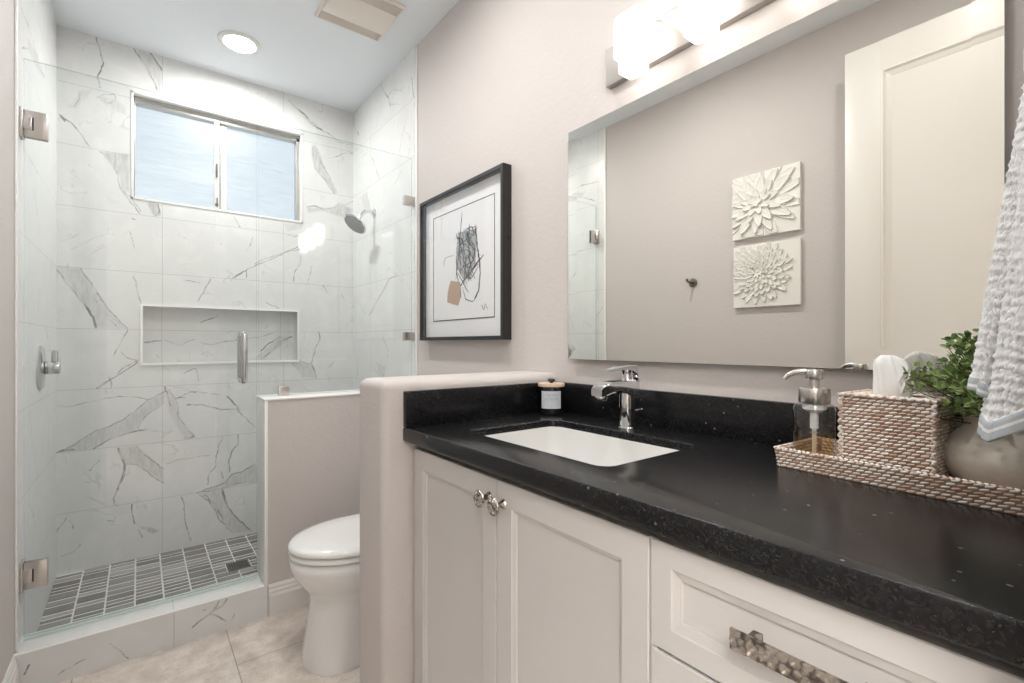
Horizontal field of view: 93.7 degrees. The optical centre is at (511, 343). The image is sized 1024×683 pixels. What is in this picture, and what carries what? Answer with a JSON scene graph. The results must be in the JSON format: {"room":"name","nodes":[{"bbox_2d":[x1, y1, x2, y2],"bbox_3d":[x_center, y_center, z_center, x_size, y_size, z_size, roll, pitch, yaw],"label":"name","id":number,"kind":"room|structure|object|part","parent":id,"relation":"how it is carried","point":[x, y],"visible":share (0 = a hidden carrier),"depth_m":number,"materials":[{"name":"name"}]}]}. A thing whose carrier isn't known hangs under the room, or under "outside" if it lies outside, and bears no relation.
{"room":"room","nodes":[
{"label":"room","id":0,"kind":"room"},
{"bbox_2d":[0,0,56,682],"bbox_3d":[-1.328,-0.208,1.089,0.128,2.717,3.530,0,0,-38],"label":"wall","id":1,"kind":"structure","parent":0,"point":[28,28],"depth_m":1.70,"materials":[{"name":"white tile"}]},
{"bbox_2d":[2,657,18,682],"bbox_3d":[-0.947,1.083,0.704,0.016,0.134,2.173,0,0,-38],"label":"baseboard","id":2,"kind":"structure","parent":1,"relation":"attached to","point":[12,674],"depth_m":1.52,"materials":[{"name":"white paint"}]},
{"bbox_2d":[36,345,60,390],"bbox_3d":[-1.900,0.100,1.974,0.062,0.184,0.184,0,0,-38],"label":"shower valve","id":3,"kind":"object","parent":1,"relation":"attached to","point":[43,367],"visible":1,"depth_m":1.95,"materials":[{"name":"silver metal"}]},
{"bbox_3d":[-1.893,0.077,1.980,0.044,0.098,0.053,0,0,-38],"label":"lever","id":4,"kind":"part","parent":3,"relation":"part of","materials":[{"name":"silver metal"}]},
{"bbox_2d":[19,106,247,593],"bbox_3d":[-1.397,0.020,1.866,0.724,1.996,0.129,0,0,-38],"label":"shower door","id":5,"kind":"structure","parent":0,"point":[33,125],"depth_m":1.66,"materials":[{"name":"clear glass"}]},
{"bbox_3d":[-1.154,0.059,2.054,0.025,0.223,0.129,0,0,-38],"label":"pull handle","id":6,"kind":"part","parent":5,"relation":"part of","materials":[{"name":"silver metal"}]},
{"bbox_2d":[13,573,266,682],"bbox_3d":[-1.373,1.083,1.849,0.749,0.134,0.156,0,0,-38],"label":"shower curb","id":7,"kind":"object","parent":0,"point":[65,652],"depth_m":1.77,"materials":[{"name":"stone"}]},
{"bbox_2d":[37,533,359,682],"bbox_3d":[-0.256,1.196,0.492,3.800,0.108,5.690,0,0,-38],"label":"floor","id":8,"kind":"structure","parent":0,"point":[264,650],"depth_m":1.99,"materials":[{"name":"beige tile"}]},
{"bbox_2d":[288,513,359,675],"bbox_3d":[-0.496,0.764,1.913,0.733,0.772,0.424,0,0,-38],"label":"toilet","id":9,"kind":"object","parent":8,"relation":"on","point":[324,557],"visible":0.31,"depth_m":1.69,"materials":[{"name":"white ceramic"}]},
{"bbox_3d":[-0.580,0.751,1.848,0.518,0.022,0.374,0,0,-38],"label":"seat","id":10,"kind":"part","parent":9,"relation":"part of","materials":[{"name":"white ceramic"}]},
{"bbox_3d":[-0.578,0.723,1.849,0.524,0.033,0.376,0,0,-38],"label":"lid","id":11,"kind":"part","parent":9,"relation":"part of","materials":[{"name":"white ceramic"}]},
{"bbox_2d":[414,446,1023,682],"bbox_3d":[0.289,0.711,1.026,0.588,0.878,1.203,0,0,-38],"label":"vanity cabinet","id":12,"kind":"object","parent":8,"relation":"on","point":[514,582],"visible":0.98,"depth_m":0.80,"materials":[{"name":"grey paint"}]},
{"bbox_3d":[-0.144,0.662,1.180,0.020,0.746,0.384,0,0,-38],"label":"door","id":13,"kind":"part","parent":12,"relation":"part of","materials":[{"name":"grey paint"}]},
{"bbox_3d":[-0.063,0.331,1.030,0.036,0.038,0.038,0,0,-38],"label":"knob","id":14,"kind":"part","parent":12,"relation":"part of","materials":[{"name":"silver metal"}]},
{"bbox_3d":[-0.031,0.335,0.989,0.036,0.038,0.038,0,0,-38],"label":"knob","id":15,"kind":"part","parent":12,"relation":"part of","materials":[{"name":"silver metal"}]},
{"bbox_3d":[0.093,0.662,0.874,0.020,0.746,0.384,0,0,-38],"label":"door","id":16,"kind":"part","parent":12,"relation":"part of","materials":[{"name":"grey paint"}]},
{"bbox_3d":[0.337,0.595,0.560,0.020,0.290,0.402,0,0,-38],"label":"drawer","id":17,"kind":"part","parent":12,"relation":"part of","materials":[{"name":"grey paint"}]},
{"bbox_2d":[403,381,1023,668],"bbox_3d":[0.295,0.201,1.030,0.576,0.138,1.203,0,0,-38],"label":"countertop","id":18,"kind":"structure","parent":12,"relation":"on","point":[953,572],"depth_m":0.70,"materials":[{"name":"black stone"}]},
{"bbox_2d":[538,378,564,415],"bbox_3d":[0.129,0.172,1.572,0.087,0.117,0.087,0,0,-38],"label":"candle jar","id":19,"kind":"object","parent":18,"relation":"on","point":[551,392],"visible":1,"depth_m":1.54,"materials":[{"name":"black glass"}]},
{"bbox_3d":[0.129,0.135,1.572,0.087,0.011,0.087,0,0,-38],"label":"lid","id":20,"kind":"part","parent":19,"relation":"part of","materials":[{"name":"beige wood"}]},
{"bbox_2d":[485,426,679,465],"bbox_3d":[0.152,0.335,1.182,0.315,0.167,0.479,0,0,-38],"label":"sink","id":21,"kind":"object","parent":18,"relation":"in","point":[590,448],"visible":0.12,"depth_m":1.35,"materials":[{"name":"white ceramic"}]},
{"bbox_2d":[591,365,643,429],"bbox_3d":[0.288,0.145,1.292,0.177,0.172,0.050,0,0,-38],"label":"faucet","id":22,"kind":"object","parent":18,"relation":"on","point":[628,387],"visible":1,"depth_m":1.29,"materials":[{"name":"silver metal"}]},
{"bbox_3d":[0.277,0.119,1.284,0.149,0.045,0.050,0,0,-38],"label":"spout","id":23,"kind":"part","parent":22,"relation":"part of","materials":[{"name":"silver metal"}]},
{"bbox_3d":[0.291,0.081,1.295,0.110,0.042,0.041,0,0,-38],"label":"lever","id":24,"kind":"part","parent":22,"relation":"part of","materials":[{"name":"silver metal"}]},
{"bbox_2d":[774,436,1023,516],"bbox_3d":[0.662,0.212,0.808,0.172,0.038,0.352,0,0,-34],"label":"woven tray","id":25,"kind":"object","parent":18,"relation":"on","point":[1009,500],"visible":0.75,"depth_m":0.75,"materials":[{"name":"beige wicker"}]},
{"bbox_2d":[783,368,836,456],"bbox_3d":[0.566,0.135,0.902,0.075,0.176,0.070,0,0,-9],"label":"soap dispenser","id":26,"kind":"object","parent":25,"relation":"on","point":[814,398],"visible":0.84,"depth_m":0.89,"materials":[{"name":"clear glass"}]},
{"bbox_2d":[837,355,961,477],"bbox_3d":[0.659,0.122,0.819,0.125,0.203,0.135,0,0,-34],"label":"tissue box","id":27,"kind":"object","parent":25,"relation":"on","point":[878,426],"visible":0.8,"depth_m":0.79,"materials":[{"name":"beige wicker"}]},
{"bbox_2d":[902,329,1023,489],"bbox_3d":[0.725,0.097,0.746,0.213,0.252,0.233,0,0,-34],"label":"potted plant","id":28,"kind":"object","parent":25,"relation":"on","point":[967,456],"visible":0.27,"depth_m":0.73,"materials":[{"name":"green plant"}]},
{"bbox_3d":[0.325,0.359,0.533,0.032,0.025,0.157,0,0,-38],"label":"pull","id":29,"kind":"part","parent":12,"relation":"part of","materials":[{"name":"silver metal"}]},
{"bbox_3d":[0.337,0.366,0.560,0.020,0.156,0.402,0,0,-38],"label":"drawer","id":30,"kind":"part","parent":12,"relation":"part of","materials":[{"name":"grey paint"}]},
{"bbox_2d":[57,25,352,575],"bbox_3d":[-1.718,-0.208,2.888,1.718,2.717,0.211,0,0,-38],"label":"wall","id":31,"kind":"structure","parent":0,"point":[157,426],"depth_m":2.65,"materials":[{"name":"tile"}]},
{"bbox_2d":[131,90,302,223],"bbox_3d":[-1.700,-1.052,2.834,0.861,0.573,0.089,0,0,-38],"label":"window","id":32,"kind":"structure","parent":31,"relation":"in","point":[221,122],"depth_m":2.81,"materials":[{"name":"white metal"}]},
{"bbox_3d":[-1.667,-0.048,2.803,0.798,0.329,0.008,0,0,-38],"label":"niche trim","id":33,"kind":"part","parent":31,"relation":"part of","materials":[{"name":"white tile"}]},
{"bbox_2d":[50,0,458,112],"bbox_3d":[-0.271,-1.617,0.511,3.800,0.100,5.740,0,0,-38],"label":"ceiling","id":34,"kind":"structure","parent":0,"point":[302,54],"depth_m":2.45,"materials":[{"name":"white paint"}]},
{"bbox_2d":[217,30,260,54],"bbox_3d":[-1.419,-1.562,2.501,0.200,0.009,0.200,0,0,-38],"label":"recessed light","id":35,"kind":"object","parent":34,"relation":"in","point":[235,41],"visible":1,"depth_m":2.49,"materials":[{"name":"white paint"}]},
{"bbox_2d":[315,0,404,41],"bbox_3d":[-0.718,-1.553,2.256,0.316,0.028,0.316,0,0,-38],"label":"exhaust fan","id":36,"kind":"object","parent":34,"relation":"attached to","point":[371,19],"visible":1,"depth_m":2.26,"materials":[{"name":"beige plastic"}]},
{"bbox_2d":[256,389,359,616],"bbox_3d":[-0.797,0.691,2.302,0.741,0.918,0.174,0,0,-38],"label":"wall","id":37,"kind":"structure","parent":0,"point":[308,444],"depth_m":2.11,"materials":[{"name":"grey paint"}]},
{"bbox_2d":[269,578,309,617],"bbox_3d":[-0.735,1.083,2.238,0.723,0.134,0.016,0,0,-38],"label":"baseboard","id":38,"kind":"structure","parent":37,"relation":"attached to","point":[285,596],"depth_m":2.05,"materials":[{"name":"white paint"}]},
{"bbox_2d":[278,195,414,395],"bbox_3d":[-0.814,-0.373,2.318,0.740,1.210,0.026,0,0,-38],"label":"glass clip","id":39,"kind":"object","parent":37,"relation":"on","point":[409,201],"visible":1,"depth_m":2.51,"materials":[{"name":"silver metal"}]},
{"bbox_2d":[360,371,555,682],"bbox_3d":[-0.157,0.626,1.564,0.634,1.047,0.192,0,0,-38],"label":"wall","id":40,"kind":"structure","parent":0,"point":[386,460],"depth_m":1.33,"materials":[{"name":"grey paint"}]},
{"bbox_2d":[353,0,1023,417],"bbox_3d":[-0.072,-0.208,2.065,0.128,2.717,3.530,0,0,-38],"label":"wall","id":41,"kind":"structure","parent":0,"point":[493,83],"depth_m":1.85,"materials":[{"name":"grey paint"}]},
{"bbox_2d":[344,208,375,233],"bbox_3d":[-0.921,-0.752,2.909,0.184,0.166,0.151,0,0,-38],"label":"shower","id":42,"kind":"object","parent":41,"relation":"attached to","point":[354,223],"visible":1,"depth_m":2.89,"materials":[{"name":"silver metal"}]},
{"bbox_3d":[-0.896,-0.784,2.936,0.104,0.077,0.021,0,0,-38],"label":"arm","id":43,"kind":"part","parent":42,"relation":"part of","materials":[{"name":"silver metal"}]},
{"bbox_2d":[420,163,510,340],"bbox_3d":[-0.232,-0.357,2.142,0.043,0.685,0.700,0,0,-38],"label":"framed picture","id":44,"kind":"object","parent":41,"relation":"attached to","point":[465,229],"visible":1,"depth_m":2.10,"materials":[{"name":"black"}]},
{"bbox_2d":[606,0,775,88],"bbox_3d":[0.486,-0.831,1.167,0.108,0.167,0.730,0,0,-38],"label":"vanity light","id":45,"kind":"object","parent":41,"relation":"attached to","point":[641,42],"visible":1,"depth_m":1.29,"materials":[{"name":"grey glass"}]},
{"bbox_3d":[0.338,-0.853,1.334,0.078,0.123,0.085,0,0,-38],"label":"lamp shade","id":46,"kind":"part","parent":45,"relation":"part of","materials":[{"name":"white glass"}]},
{"bbox_3d":[0.463,-0.853,1.173,0.078,0.123,0.085,0,0,-38],"label":"lamp shade","id":47,"kind":"part","parent":45,"relation":"part of","materials":[{"name":"white glass"}]},
{"bbox_2d":[554,381,962,445],"bbox_3d":[0.515,0.181,1.201,0.019,0.099,1.203,0,0,-38],"label":"backsplash","id":48,"kind":"structure","parent":41,"relation":"attached to","point":[774,423],"depth_m":1.20,"materials":[{"name":"black stone"}]},
{"bbox_2d":[568,0,1004,370],"bbox_3d":[0.510,-0.325,1.203,0.026,0.752,1.020,0,0,-38],"label":"wall mirror","id":49,"kind":"object","parent":41,"relation":"attached to","point":[826,190],"visible":0.83,"depth_m":1.02,"materials":[{"name":"clear mirror"}]},
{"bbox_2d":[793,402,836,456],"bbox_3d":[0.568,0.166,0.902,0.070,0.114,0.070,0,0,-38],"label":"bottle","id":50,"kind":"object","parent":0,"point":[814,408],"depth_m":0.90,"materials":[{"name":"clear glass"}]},
{"bbox_3d":[0.680,-0.446,0.591,0.159,0.180,0.039,0,0,-38],"label":"towel ring","id":51,"kind":"object","parent":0,"visible":0},
{"bbox_2d":[967,67,1023,441],"bbox_3d":[0.650,-0.136,0.612,0.102,0.519,0.122,0,0,44],"label":"bath towel","id":52,"kind":"object","parent":51,"relation":"hanging from","point":[997,376],"visible":1,"depth_m":0.60,"materials":[{"name":"white fabric"}]}
]}

